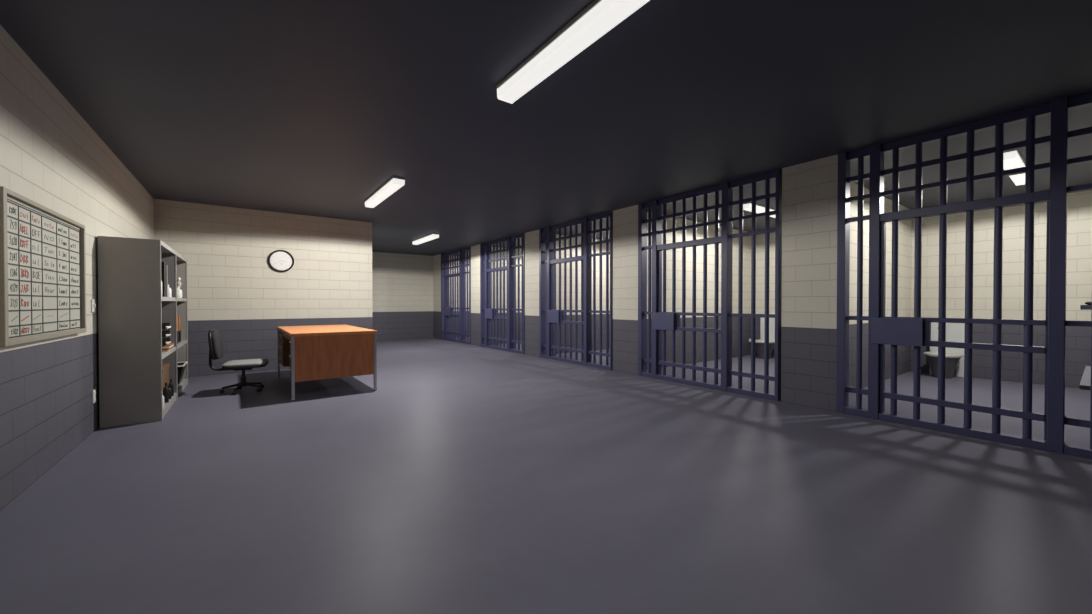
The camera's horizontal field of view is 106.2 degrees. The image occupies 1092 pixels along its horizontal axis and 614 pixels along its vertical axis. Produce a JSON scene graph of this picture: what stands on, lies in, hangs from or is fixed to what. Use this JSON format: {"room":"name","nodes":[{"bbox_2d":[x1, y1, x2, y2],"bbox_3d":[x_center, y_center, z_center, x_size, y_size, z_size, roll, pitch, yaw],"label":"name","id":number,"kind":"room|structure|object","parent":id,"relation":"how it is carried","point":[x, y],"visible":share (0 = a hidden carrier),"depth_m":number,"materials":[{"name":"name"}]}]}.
{"room":"prison interior","nodes":[
{"label":"prison interior","id":0,"kind":"room"},
{"bbox_2d":[0,25,153,510],"bbox_3d":[-2.524,-0.228,1.372,0.150,2.830,12.400,0,1,-36],"label":"wall","id":1,"kind":"structure","parent":0,"point":[50,156],"depth_m":3.03,"materials":[{"name":"beige brick"}]},
{"bbox_2d":[0,186,85,346],"bbox_3d":[-3.529,-0.234,2.911,0.045,0.912,1.470,0,1,-36],"label":"whiteboard","id":2,"kind":"object","parent":1,"relation":"attached to","point":[43,259],"visible":1,"depth_m":2.77,"materials":[{"name":"white plastic"}]},
{"bbox_2d":[91,299,95,311],"bbox_3d":[-4.197,-0.012,3.806,0.022,0.120,0.072,0,1,-36],"label":"light switch","id":3,"kind":"object","parent":1,"relation":"attached to","point":[93,305],"visible":1,"depth_m":3.80,"materials":[{"name":"white plastic"}]},
{"bbox_2d":[92,389,95,402],"bbox_3d":[-4.200,0.830,3.812,0.015,0.120,0.072,0,1,-36],"label":"wall outlet","id":4,"kind":"object","parent":1,"relation":"attached to","point":[94,390],"visible":1,"depth_m":3.80,"materials":[{"name":"white plastic"}]},
{"bbox_2d":[154,199,372,376],"bbox_3d":[-6.361,-0.306,9.345,3.375,2.830,5.000,0,1,-36],"label":"wall","id":5,"kind":"structure","parent":0,"point":[233,289],"depth_m":7.21,"materials":[{"name":"beige brick"}]},
{"bbox_2d":[268,250,293,271],"bbox_3d":[-4.762,-0.829,7.380,0.394,0.394,0.052,0,1,-36],"label":"wall clock","id":6,"kind":"object","parent":5,"relation":"attached to","point":[278,260],"visible":1,"depth_m":7.37,"materials":[{"name":"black plastic"}]},
{"bbox_2d":[372,252,432,339],"bbox_3d":[-5.159,-0.346,13.416,3.375,2.830,0.150,0,1,-36],"label":"wall","id":7,"kind":"structure","parent":0,"point":[402,284],"depth_m":13.61,"materials":[{"name":"beige brick"}]},
{"bbox_2d":[433,254,440,338],"bbox_3d":[-3.618,-0.351,13.998,0.200,2.830,0.730,0,1,-36],"label":"wall pillar","id":8,"kind":"structure","parent":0,"point":[437,258],"depth_m":13.94,"materials":[{"name":"beige brick"}]},
{"bbox_2d":[449,256,468,337],"bbox_3d":[-1.896,-0.363,15.202,4.000,2.830,0.080,0,1,-36],"label":"wall partition","id":9,"kind":"structure","parent":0,"point":[449,256],"depth_m":14.27,"materials":[{"name":"beige brick"}]},
{"bbox_2d":[471,244,479,345],"bbox_3d":[-1.911,-0.329,11.666,0.200,2.830,0.610,0,1,-36],"label":"wall pillar","id":10,"kind":"structure","parent":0,"point":[475,250],"depth_m":11.61,"materials":[{"name":"beige brick"}]},
{"bbox_2d":[492,247,521,343],"bbox_3d":[-0.225,-0.341,12.919,4.000,2.830,0.080,0,1,-36],"label":"wall partition","id":11,"kind":"structure","parent":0,"point":[492,247],"depth_m":12.16,"materials":[{"name":"beige brick"}]},
{"bbox_2d":[525,230,538,356],"bbox_3d":[-0.236,-0.306,9.379,0.200,2.830,0.600,0,1,-36],"label":"wall pillar","id":12,"kind":"structure","parent":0,"point":[531,238],"depth_m":9.32,"materials":[{"name":"beige brick"}]},
{"bbox_2d":[539,211,612,369],"bbox_3d":[0.555,-0.295,8.211,0.153,2.829,2.220,0,1,-36],"label":"gate","id":13,"kind":"object","parent":12,"relation":"attached to","point":[549,316],"visible":0.96,"depth_m":8.13,"materials":[{"name":"blue metal"}]},
{"bbox_2d":[0,337,1091,613],"bbox_3d":[0.337,1.196,6.579,10.900,0.120,17.700,0,1,-36],"label":"floor","id":14,"kind":"structure","parent":0,"point":[472,479],"depth_m":2.43,"materials":[{"name":"paint"}]},
{"bbox_2d":[97,236,187,427],"bbox_3d":[-4.778,0.231,4.982,0.441,1.840,2.340,0,1,-36],"label":"bookshelf","id":15,"kind":"object","parent":14,"relation":"on","point":[132,310],"visible":0.98,"depth_m":4.06,"materials":[{"name":"grey metal"}]},
{"bbox_2d":[161,262,165,296],"bbox_3d":[-4.371,-0.306,4.531,0.240,0.390,0.100,0,1,-36],"label":"binder","id":16,"kind":"object","parent":15,"relation":"on","point":[163,264],"visible":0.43,"depth_m":4.56,"materials":[{"name":"black plastic"}]},
{"bbox_2d":[162,363,169,394],"bbox_3d":[-4.585,0.879,4.732,0.309,0.380,0.488,0,1,-36],"label":"cardboard box","id":17,"kind":"object","parent":15,"relation":"on","point":[165,366],"visible":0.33,"depth_m":4.78,"materials":[{"name":"brown cardboard"}]},
{"bbox_2d":[163,383,168,402],"bbox_3d":[-4.261,0.959,4.599,0.048,0.222,0.047,0,1,-36],"label":"bottle","id":18,"kind":"object","parent":15,"relation":"on","point":[165,390],"visible":0.94,"depth_m":4.59,"materials":[{"name":"black plastic"}]},
{"bbox_2d":[166,265,167,296],"bbox_3d":[-4.466,-0.298,4.660,0.240,0.370,0.080,0,1,-36],"label":"binder","id":19,"kind":"object","parent":15,"relation":"on","point":[166,265],"visible":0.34,"depth_m":4.72,"materials":[{"name":"white paper"}]},
{"bbox_2d":[167,385,170,398],"bbox_3d":[-4.379,0.988,4.761,0.048,0.162,0.047,0,1,-36],"label":"bottle","id":20,"kind":"object","parent":15,"relation":"on","point":[168,386],"visible":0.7,"depth_m":4.75,"materials":[{"name":"black glass"}]},
{"bbox_2d":[168,285,171,296],"bbox_3d":[-4.503,-0.191,4.881,0.070,0.152,0.069,0,1,-36],"label":"bottle","id":21,"kind":"object","parent":15,"relation":"on","point":[169,288],"visible":0.37,"depth_m":4.88,"materials":[{"name":"white ceramic"}]},
{"bbox_2d":[169,379,173,395],"bbox_3d":[-4.497,0.966,4.922,0.048,0.202,0.047,0,1,-36],"label":"bottle","id":22,"kind":"object","parent":15,"relation":"on","point":[171,384],"visible":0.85,"depth_m":4.92,"materials":[{"name":"black glass"}]},
{"bbox_2d":[177,317,178,342],"bbox_3d":[-5.080,0.304,5.480,0.250,0.370,0.110,0,1,-36],"label":"magazine file","id":23,"kind":"object","parent":15,"relation":"on","point":[177,317],"visible":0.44,"depth_m":5.56,"materials":[{"name":"black cardboard"}]},
{"bbox_2d":[177,315,180,341],"bbox_3d":[-5.222,0.302,5.674,0.250,0.370,0.110,0,1,-36],"label":"magazine file","id":24,"kind":"object","parent":15,"relation":"on","point":[178,316],"visible":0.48,"depth_m":5.70,"materials":[{"name":"brown cardboard"}]},
{"bbox_2d":[177,286,181,297],"bbox_3d":[-5.047,-0.203,5.624,0.090,0.162,0.089,0,1,-36],"label":"bottle","id":25,"kind":"object","parent":15,"relation":"on","point":[179,291],"visible":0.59,"depth_m":5.61,"materials":[{"name":"white ceramic"}]},
{"bbox_2d":[177,277,183,297],"bbox_3d":[-5.193,-0.271,5.764,0.150,0.295,0.100,0,1,-36],"label":"trophy","id":26,"kind":"object","parent":15,"relation":"on","point":[179,283],"visible":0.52,"depth_m":5.77,"materials":[{"name":"silver plastic"}]},
{"bbox_2d":[177,361,187,384],"bbox_3d":[-5.170,0.924,5.643,0.330,0.272,0.460,0,1,-36],"label":"waste bin","id":27,"kind":"object","parent":15,"relation":"on","point":[181,366],"visible":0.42,"depth_m":5.59,"materials":[{"name":"black plastic"}]},
{"bbox_3d":[-4.484,0.490,4.673,0.300,0.014,0.390,0,1,-36],"label":"folder","id":28,"kind":"object","parent":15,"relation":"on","visible":0},
{"bbox_3d":[-4.496,0.476,4.695,0.300,0.014,0.380,0,1,-36],"label":"folder","id":29,"kind":"object","parent":28,"relation":"on","visible":0},
{"bbox_3d":[-4.507,0.461,4.717,0.300,0.014,0.370,0,1,-36],"label":"folder","id":30,"kind":"object","parent":29,"relation":"on","visible":0},
{"bbox_2d":[162,343,173,346],"bbox_3d":[-4.519,0.446,4.740,0.300,0.014,0.360,0,1,-36],"label":"folder","id":31,"kind":"object","parent":30,"relation":"on","point":[169,344],"visible":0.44,"depth_m":4.70,"materials":[{"name":"orange paper"}]},
{"bbox_2d":[162,338,170,345],"bbox_3d":[-4.505,0.401,4.663,0.332,0.072,0.324,0,1,-36],"label":"tray","id":32,"kind":"object","parent":31,"relation":"on","point":[165,341],"visible":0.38,"depth_m":4.74,"materials":[{"name":"black plastic"}]},
{"bbox_2d":[162,330,170,338],"bbox_3d":[-4.505,0.321,4.662,0.332,0.087,0.324,0,1,-36],"label":"tray","id":33,"kind":"object","parent":32,"relation":"on","point":[166,333],"visible":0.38,"depth_m":4.80,"materials":[{"name":"black plastic"}]},
{"bbox_2d":[162,323,170,331],"bbox_3d":[-4.505,0.233,4.661,0.332,0.087,0.324,0,1,-36],"label":"tray","id":34,"kind":"object","parent":33,"relation":"on","point":[164,325],"visible":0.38,"depth_m":4.65,"materials":[{"name":"black plastic"}]},
{"bbox_2d":[208,329,268,394],"bbox_3d":[-4.155,0.719,5.548,0.638,0.852,0.497,0,1,-28],"label":"office chair","id":35,"kind":"object","parent":14,"relation":"on","point":[215,342],"visible":1,"depth_m":5.43,"materials":[{"name":"grey fabric"}]},
{"bbox_2d":[277,325,376,399],"bbox_3d":[-3.325,0.729,6.125,1.010,0.822,1.960,0,1,-37],"label":"desk","id":36,"kind":"object","parent":14,"relation":"on","point":[315,352],"visible":1,"depth_m":5.39,"materials":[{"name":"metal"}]},
{"bbox_2d":[441,247,470,343],"bbox_3d":[-2.788,-0.339,12.778,0.153,2.829,2.220,0,1,-36],"label":"gate","id":37,"kind":"object","parent":14,"relation":"on","point":[447,313],"visible":0.92,"depth_m":12.79,"materials":[{"name":"blue metal"}]},
{"bbox_2d":[480,233,524,353],"bbox_3d":[-1.117,-0.317,10.494,0.153,2.829,2.220,0,1,-36],"label":"gate","id":38,"kind":"object","parent":14,"relation":"on","point":[487,313],"visible":0.9,"depth_m":10.45,"materials":[{"name":"blue metal"}]},
{"bbox_2d":[755,317,774,358],"bbox_3d":[4.780,0.663,8.939,0.634,0.900,0.460,0,1,-36],"label":"toilet","id":39,"kind":"object","parent":14,"relation":"on","point":[759,343],"visible":0.59,"depth_m":8.96,"materials":[{"name":"ceramic"}]},
{"bbox_2d":[923,322,964,378],"bbox_3d":[6.451,0.685,6.656,0.634,0.900,0.460,0,1,-36],"label":"toilet","id":40,"kind":"object","parent":14,"relation":"on","point":[954,365],"visible":0.68,"depth_m":6.64,"materials":[{"name":"ceramic"}]},
{"bbox_2d":[1079,366,1090,389],"bbox_3d":[5.894,0.934,3.953,1.930,0.455,0.878,0,1,-36],"label":"bunk","id":41,"kind":"object","parent":14,"relation":"on","point":[1085,384],"visible":1,"depth_m":3.94,"materials":[{"name":"grey metal"}]},
{"bbox_2d":[0,0,1091,256],"bbox_3d":[0.337,-1.754,6.550,10.900,0.120,17.700,0,1,-36],"label":"ceiling","id":42,"kind":"structure","parent":0,"point":[301,107],"depth_m":3.24,"materials":[{"name":"paint"}]},
{"bbox_2d":[364,176,404,207],"bbox_3d":[-2.363,-1.638,5.938,0.156,0.100,1.574,0,1,-36],"label":"ceiling lamp","id":43,"kind":"object","parent":42,"relation":"attached to","point":[394,183],"visible":1,"depth_m":5.70,"materials":[{"name":"white plastic"}]},
{"bbox_2d":[412,233,438,244],"bbox_3d":[-3.001,-1.679,10.180,0.156,0.100,1.474,0,1,-36],"label":"ceiling lamp","id":44,"kind":"object","parent":42,"relation":"attached to","point":[432,236],"visible":1,"depth_m":10.01,"materials":[{"name":"white plastic"}]},
{"bbox_2d":[496,0,649,103],"bbox_3d":[0.145,-1.604,2.495,0.156,0.100,1.544,0,1,-36],"label":"ceiling lamp","id":45,"kind":"object","parent":42,"relation":"attached to","point":[599,17],"visible":1,"depth_m":2.46,"materials":[{"name":"white plastic"}]},
{"bbox_2d":[743,203,774,217],"bbox_3d":[3.863,-1.649,7.118,1.574,0.100,0.156,0,1,-36],"label":"lamp","id":46,"kind":"object","parent":42,"relation":"attached to","point":[748,207],"visible":0.21,"depth_m":6.79,"materials":[{"name":"white plastic"}]},
{"bbox_2d":[1003,150,1024,185],"bbox_3d":[5.534,-1.627,4.834,1.574,0.100,0.156,0,1,-36],"label":"lamp","id":47,"kind":"object","parent":42,"relation":"attached to","point":[1012,159],"visible":0.47,"depth_m":4.57,"materials":[{"name":"white plastic"}]},
{"bbox_2d":[556,234,609,353],"bbox_3d":[1.446,-0.319,10.635,4.000,2.830,0.080,0,1,-36],"label":"wall partition","id":48,"kind":"structure","parent":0,"point":[557,235],"depth_m":10.11,"materials":[{"name":"beige brick"}]},
{"bbox_2d":[613,205,637,374],"bbox_3d":[1.438,-0.284,7.091,0.200,2.830,0.590,0,1,-36],"label":"wall pillar","id":49,"kind":"structure","parent":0,"point":[625,220],"depth_m":7.02,"materials":[{"name":"beige brick"}]},
{"bbox_2d":[638,169,781,400],"bbox_3d":[2.226,-0.272,5.927,0.153,2.829,2.220,0,1,-36],"label":"gate","id":50,"kind":"object","parent":49,"relation":"attached to","point":[664,320],"visible":1,"depth_m":5.74,"materials":[{"name":"metal"}]},
{"bbox_2d":[647,212,750,369],"bbox_3d":[3.118,-0.296,8.352,4.000,2.830,0.080,0,1,-36],"label":"wall partition","id":51,"kind":"structure","parent":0,"point":[746,346],"depth_m":8.30,"materials":[{"name":"beige brick"}]},
{"bbox_2d":[781,154,837,411],"bbox_3d":[3.112,-0.262,4.804,0.200,2.830,0.580,0,1,-36],"label":"wall pillar","id":52,"kind":"structure","parent":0,"point":[809,189],"depth_m":4.73,"materials":[{"name":"beige brick"}]},
{"bbox_2d":[836,92,1091,458],"bbox_3d":[3.898,-0.250,3.643,0.153,2.829,2.220,0,1,-36],"label":"gate","id":53,"kind":"object","parent":52,"relation":"attached to","point":[915,331],"visible":1,"depth_m":3.73,"materials":[{"name":"metal"}]},
{"bbox_2d":[849,183,911,387],"bbox_3d":[4.789,-0.274,6.068,4.000,2.830,0.080,0,1,-36],"label":"wall partition","id":54,"kind":"structure","parent":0,"point":[905,226],"depth_m":6.34,"materials":[{"name":"beige brick"}]},
{"bbox_2d":[755,190,1091,387],"bbox_3d":[4.630,-0.311,9.799,0.150,2.830,17.550,0,1,-36],"label":"wall","id":55,"kind":"structure","parent":0,"point":[1079,204],"depth_m":6.31,"materials":[{"name":"beige brick"}]},
{"bbox_3d":[6.473,-0.252,3.768,4.000,2.830,0.080,0,1,-36],"label":"wall partition","id":56,"kind":"structure","parent":0,"visible":0},
{"bbox_2d":[1080,305,1091,309],"bbox_3d":[5.894,0.126,3.945,1.930,0.292,0.878,0,1,-36],"label":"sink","id":57,"kind":"object","parent":56,"relation":"attached to","point":[1082,307],"visible":0.94,"depth_m":3.70,"materials":[{"name":"grey metal"}]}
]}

